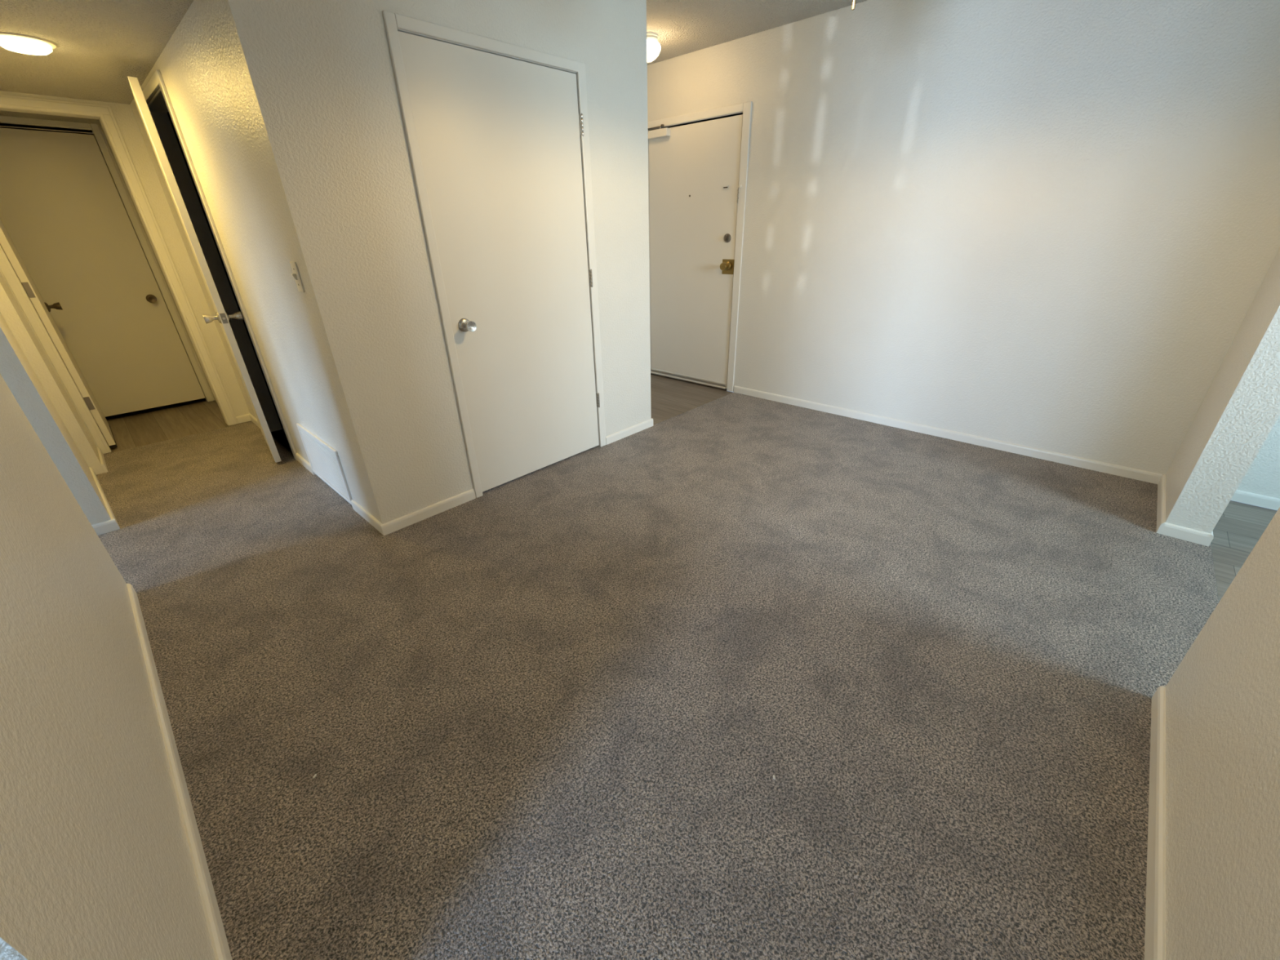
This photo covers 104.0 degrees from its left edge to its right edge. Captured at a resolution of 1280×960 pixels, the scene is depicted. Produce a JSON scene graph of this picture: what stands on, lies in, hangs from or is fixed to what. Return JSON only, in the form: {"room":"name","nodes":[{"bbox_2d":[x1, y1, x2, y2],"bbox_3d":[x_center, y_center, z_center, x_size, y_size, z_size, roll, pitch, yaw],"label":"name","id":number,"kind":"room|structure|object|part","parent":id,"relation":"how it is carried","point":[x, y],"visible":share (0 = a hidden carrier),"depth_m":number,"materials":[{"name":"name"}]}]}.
{"room":"empty living room","nodes":[
{"label":"empty living room","id":0,"kind":"room"},
{"bbox_2d":[0,0,193,124],"bbox_3d":[-3.219,-2.107,2.494,4.180,0.120,1.039,22,35,38],"label":"ceiling","id":1,"kind":"structure","parent":0,"point":[100,44],"depth_m":2.20,"materials":[{"name":"white paint"}]},
{"bbox_2d":[0,31,56,55],"bbox_3d":[-2.625,-1.850,2.133,0.200,0.041,0.200,22,35,38],"label":"ceiling light","id":2,"kind":"object","parent":1,"relation":"attached to","point":[16,42],"visible":1,"depth_m":2.10,"materials":[{"name":"white glass"}]},
{"bbox_2d":[0,271,215,959],"bbox_3d":[-2.577,-0.488,1.272,4.393,2.517,1.044,22,35,38],"label":"wall","id":3,"kind":"structure","parent":0,"point":[96,863],"depth_m":0.96,"materials":[{"name":"paint"}]},
{"bbox_2d":[88,446,119,535],"bbox_3d":[-3.318,0.041,2.993,1.498,0.058,0.207,22,35,38],"label":"baseboard","id":4,"kind":"structure","parent":3,"relation":"attached to","point":[112,525],"depth_m":2.65,"materials":[{"name":"wood"}]},
{"bbox_2d":[126,583,231,959],"bbox_3d":[-1.368,0.768,1.456,2.117,0.058,0.012,22,35,38],"label":"baseboard","id":5,"kind":"structure","parent":3,"relation":"attached to","point":[214,921],"depth_m":1.28,"materials":[{"name":"wood"}]},
{"bbox_2d":[0,121,216,401],"bbox_3d":[-4.170,-1.496,3.806,1.449,2.110,1.050,22,35,38],"label":"wall","id":6,"kind":"structure","parent":0,"point":[100,126],"depth_m":3.96,"materials":[{"name":"paint"}]},
{"bbox_2d":[0,218,117,448],"bbox_3d":[-4.016,-1.235,3.365,0.670,2.008,0.107,22,35,38],"label":"door","id":7,"kind":"structure","parent":6,"relation":"in","point":[43,309],"depth_m":3.31,"materials":[{"name":"wood"}]},
{"bbox_3d":[-4.189,-1.242,3.579,0.052,0.052,0.061,22,35,38],"label":"knob","id":8,"kind":"part","parent":7,"relation":"part of","materials":[{"name":"brown metal"}]},
{"bbox_2d":[0,128,204,417],"bbox_3d":[-4.232,-1.526,3.902,0.106,2.007,0.693,22,35,38],"label":"door","id":9,"kind":"structure","parent":6,"relation":"in","point":[62,209],"depth_m":3.87,"materials":[{"name":"wood"}]},
{"bbox_3d":[-4.026,-1.493,4.125,0.061,0.052,0.052,22,35,38],"label":"knob","id":10,"kind":"part","parent":9,"relation":"part of","materials":[{"name":"brown metal"}]},
{"bbox_2d":[0,90,249,448],"bbox_3d":[-3.586,-1.279,3.346,0.100,2.110,1.200,22,35,38],"label":"wall","id":11,"kind":"structure","parent":0,"point":[123,114],"depth_m":3.47,"materials":[{"name":"paint"}]},
{"bbox_2d":[0,94,238,453],"bbox_3d":[-3.583,-1.265,3.341,0.119,2.090,0.812,22,35,38],"label":"door frame","id":12,"kind":"structure","parent":11,"relation":"attached to","point":[104,111],"depth_m":3.27,"materials":[{"name":"wood"}]},
{"bbox_2d":[235,413,251,423],"bbox_3d":[-3.217,-0.500,4.064,0.012,0.058,0.099,22,35,38],"label":"baseboard","id":13,"kind":"structure","parent":11,"relation":"attached to","point":[244,418],"depth_m":4.06,"materials":[{"name":"wood"}]},
{"bbox_2d":[105,398,205,418],"bbox_3d":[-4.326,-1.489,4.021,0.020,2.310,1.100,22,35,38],"label":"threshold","id":14,"kind":"structure","parent":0,"point":[201,399],"depth_m":4.43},
{"bbox_2d":[0,115,213,423],"bbox_3d":[-4.272,-1.558,3.929,0.112,2.115,0.781,22,35,38],"label":"door frame","id":15,"kind":"structure","parent":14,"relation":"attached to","point":[95,127],"depth_m":3.87,"materials":[{"name":"wood"}]},
{"bbox_2d":[167,111,282,426],"bbox_3d":[-2.330,-1.528,3.330,0.850,2.517,0.660,22,35,38],"label":"wall","id":16,"kind":"structure","parent":0,"point":[168,113],"depth_m":3.39,"materials":[{"name":"paint"}]},
{"bbox_2d":[129,0,373,516],"bbox_3d":[-2.260,-1.267,2.808,2.511,2.517,0.100,22,35,38],"label":"wall","id":17,"kind":"structure","parent":0,"point":[198,67],"depth_m":2.32,"materials":[{"name":"paint"}]},
{"bbox_2d":[127,76,281,462],"bbox_3d":[-2.658,-1.133,3.072,0.777,2.014,0.180,23,35,39],"label":"door","id":18,"kind":"structure","parent":17,"relation":"in","point":[222,316],"depth_m":2.80,"materials":[{"name":"wood"}]},
{"bbox_3d":[-2.478,-0.933,2.885,0.052,0.052,0.065,22,35,38],"label":"knob","id":19,"kind":"part","parent":18,"relation":"part of","materials":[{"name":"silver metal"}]},
{"bbox_3d":[-2.391,-0.929,2.873,0.024,0.056,0.003,-22,33,-35],"label":"latch plate","id":20,"kind":"part","parent":18,"relation":"part of","materials":[{"name":"silver metal"}]},
{"bbox_3d":[-2.384,-0.966,2.947,0.052,0.052,0.065,22,35,38],"label":"knob","id":21,"kind":"part","parent":18,"relation":"part of","materials":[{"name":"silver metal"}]},
{"bbox_2d":[142,69,297,461],"bbox_3d":[-2.589,-1.198,3.179,0.861,2.075,0.114,22,35,38],"label":"door frame","id":22,"kind":"structure","parent":17,"relation":"attached to","point":[160,104],"depth_m":3.15,"materials":[{"name":"wood"}]},
{"bbox_2d":[289,261,304,292],"bbox_3d":[-1.421,-0.836,2.060,0.070,0.116,0.020,22,35,38],"label":"light switch","id":23,"kind":"object","parent":17,"relation":"attached to","point":[295,274],"visible":1,"depth_m":2.05,"materials":[{"name":"beige plastic"}]},
{"bbox_2d":[248,413,382,534],"bbox_3d":[-2.232,-0.133,3.289,2.599,0.058,0.012,22,35,38],"label":"baseboard","id":24,"kind":"structure","parent":17,"relation":"attached to","point":[357,508],"depth_m":2.67,"materials":[{"name":"wood"}]},
{"bbox_2d":[296,423,351,504],"bbox_3d":[-1.812,-0.101,2.864,0.647,0.321,0.012,22,35,38],"label":"air vent","id":25,"kind":"object","parent":17,"relation":"in","point":[324,460],"visible":0.98,"depth_m":2.83,"materials":[{"name":"metal"}]},
{"bbox_2d":[218,0,651,524],"bbox_3d":[-0.658,-1.209,2.619,0.100,2.517,1.998,22,35,38],"label":"wall","id":26,"kind":"structure","parent":0,"point":[318,77],"depth_m":2.21,"materials":[{"name":"paint"}]},
{"bbox_2d":[382,9,606,497],"bbox_3d":[-0.640,-1.023,2.716,0.116,2.097,1.014,22,35,38],"label":"door frame","id":27,"kind":"structure","parent":26,"relation":"attached to","point":[393,22],"depth_m":2.36,"materials":[{"name":"wood"}]},
{"bbox_2d":[397,31,599,492],"bbox_3d":[-0.595,-0.991,2.689,0.106,2.034,0.933,22,35,38],"label":"door","id":28,"kind":"structure","parent":26,"relation":"in","point":[499,139],"depth_m":2.56,"materials":[{"name":"wood"}]},
{"bbox_3d":[-0.845,-0.760,2.465,0.061,0.052,0.052,22,35,38],"label":"knob","id":29,"kind":"part","parent":28,"relation":"part of","materials":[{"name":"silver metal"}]},
{"bbox_2d":[380,417,653,535],"bbox_3d":[-1.086,-0.292,3.552,1.362,0.058,2.022,22,35,38],"label":"baseboard","id":30,"kind":"structure","parent":26,"relation":"attached to","point":[393,526],"depth_m":2.69,"materials":[{"name":"wood"}]},
{"bbox_2d":[96,374,1276,959],"bbox_3d":[-1.422,0.870,1.381,8.880,0.056,8.333,22,35,38],"label":"floor","id":31,"kind":"structure","parent":0,"point":[551,713],"depth_m":1.63,"materials":[{"name":"carpet"}]},
{"bbox_2d":[646,0,867,65],"bbox_3d":[-1.667,-1.524,0.376,9.600,0.100,8.533,22,35,38],"label":"ceiling","id":32,"kind":"structure","parent":0,"point":[682,27],"depth_m":3.15,"materials":[{"name":"white paint"}]},
{"bbox_2d":[646,31,661,62],"bbox_3d":[0.055,-2.970,3.444,0.178,0.142,0.178,22,35,38],"label":"ceiling light","id":33,"kind":"object","parent":32,"relation":"attached to","point":[653,46],"visible":0.59,"depth_m":3.39,"materials":[{"name":"white glass"}]},
{"bbox_2d":[851,0,855,10],"bbox_3d":[0.650,-1.801,1.511,1.069,0.519,1.057,22,35,38],"label":"ceiling fan","id":34,"kind":"object","parent":32,"relation":"hanging from","point":[853,6],"visible":1,"depth_m":1.72,"materials":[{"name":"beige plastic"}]},
{"bbox_2d":[647,0,1279,498],"bbox_3d":[2.238,-1.393,2.849,6.650,2.517,0.100,22,35,38],"label":"wall","id":35,"kind":"structure","parent":0,"point":[1051,225],"depth_m":2.87,"materials":[{"name":"paint"}]},
{"bbox_2d":[648,114,742,391],"bbox_3d":[0.433,-1.884,4.413,0.935,2.079,0.156,22,35,38],"label":"door","id":36,"kind":"structure","parent":35,"relation":"in","point":[694,171],"depth_m":4.33,"materials":[{"name":"wood"}]},
{"bbox_2d":[648,124,670,139],"bbox_3d":[0.142,-2.891,4.150,0.245,0.085,0.050,22,35,38],"label":"door closer","id":37,"kind":"object","parent":36,"relation":"attached to","point":[661,132],"depth_m":4.12,"materials":[{"name":"metal"}]},
{"bbox_3d":[0.122,-2.930,4.152,0.190,0.016,0.021,22,35,38],"label":"closer arm","id":38,"kind":"part","parent":37,"relation":"part of","materials":[{"name":"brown metal"}]},
{"bbox_3d":[0.701,-1.765,4.131,0.068,0.068,0.073,22,35,38],"label":"knob","id":39,"kind":"part","parent":36,"relation":"part of","materials":[{"name":"gold metal"}]},
{"bbox_3d":[0.741,-1.776,4.164,0.113,0.115,0.033,22,35,38],"label":"lock plate","id":40,"kind":"part","parent":36,"relation":"part of","materials":[{"name":"gold metal"}]},
{"bbox_2d":[647,101,751,391],"bbox_3d":[0.462,-1.931,4.423,1.078,2.140,0.112,22,35,38],"label":"door frame","id":41,"kind":"structure","parent":35,"relation":"attached to","point":[746,108],"depth_m":3.95,"materials":[{"name":"wood"}]},
{"bbox_2d":[737,184,742,203],"bbox_3d":[0.765,-2.209,3.860,0.033,0.129,0.016,22,35,38],"label":"chain","id":42,"kind":"object","parent":35,"relation":"attached to","point":[740,186],"visible":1,"depth_m":3.85,"materials":[{"name":"silver metal"}]},
{"bbox_2d":[733,386,1162,484],"bbox_3d":[1.879,-0.413,3.656,2.804,0.058,0.012,22,35,38],"label":"baseboard","id":43,"kind":"structure","parent":35,"relation":"attached to","point":[1118,470],"depth_m":3.35,"materials":[{"name":"wood"}]},
{"bbox_2d":[1165,247,1279,959],"bbox_3d":[1.568,-0.387,0.879,0.149,2.517,4.052,22,35,38],"label":"wall","id":44,"kind":"structure","parent":0,"point":[1223,698],"depth_m":1.12,"materials":[{"name":"paint"}]},
{"bbox_2d":[1144,685,1165,959],"bbox_3d":[0.878,1.017,0.856,0.012,0.058,2.122,22,35,38],"label":"baseboard","id":45,"kind":"structure","parent":44,"relation":"attached to","point":[1155,908],"depth_m":1.17,"materials":[{"name":"wood"}]},
{"bbox_2d":[1156,475,1213,546],"bbox_3d":[2.743,0.135,2.525,0.173,0.058,0.676,22,35,38],"label":"baseboard","id":46,"kind":"structure","parent":44,"relation":"attached to","point":[1189,535],"depth_m":2.33,"materials":[{"name":"wood"}]},
{"bbox_3d":[2.423,-0.046,0.161,2.484,2.517,4.252,22,35,38],"label":"wall","id":47,"kind":"structure","parent":0,"visible":0},
{"bbox_2d":[1230,489,1279,510],"bbox_3d":[3.842,0.370,2.006,2.235,0.058,0.012,22,35,38],"label":"baseboard","id":48,"kind":"structure","parent":47,"relation":"attached to","point":[1249,498],"depth_m":2.57,"materials":[{"name":"wood"}]}
]}

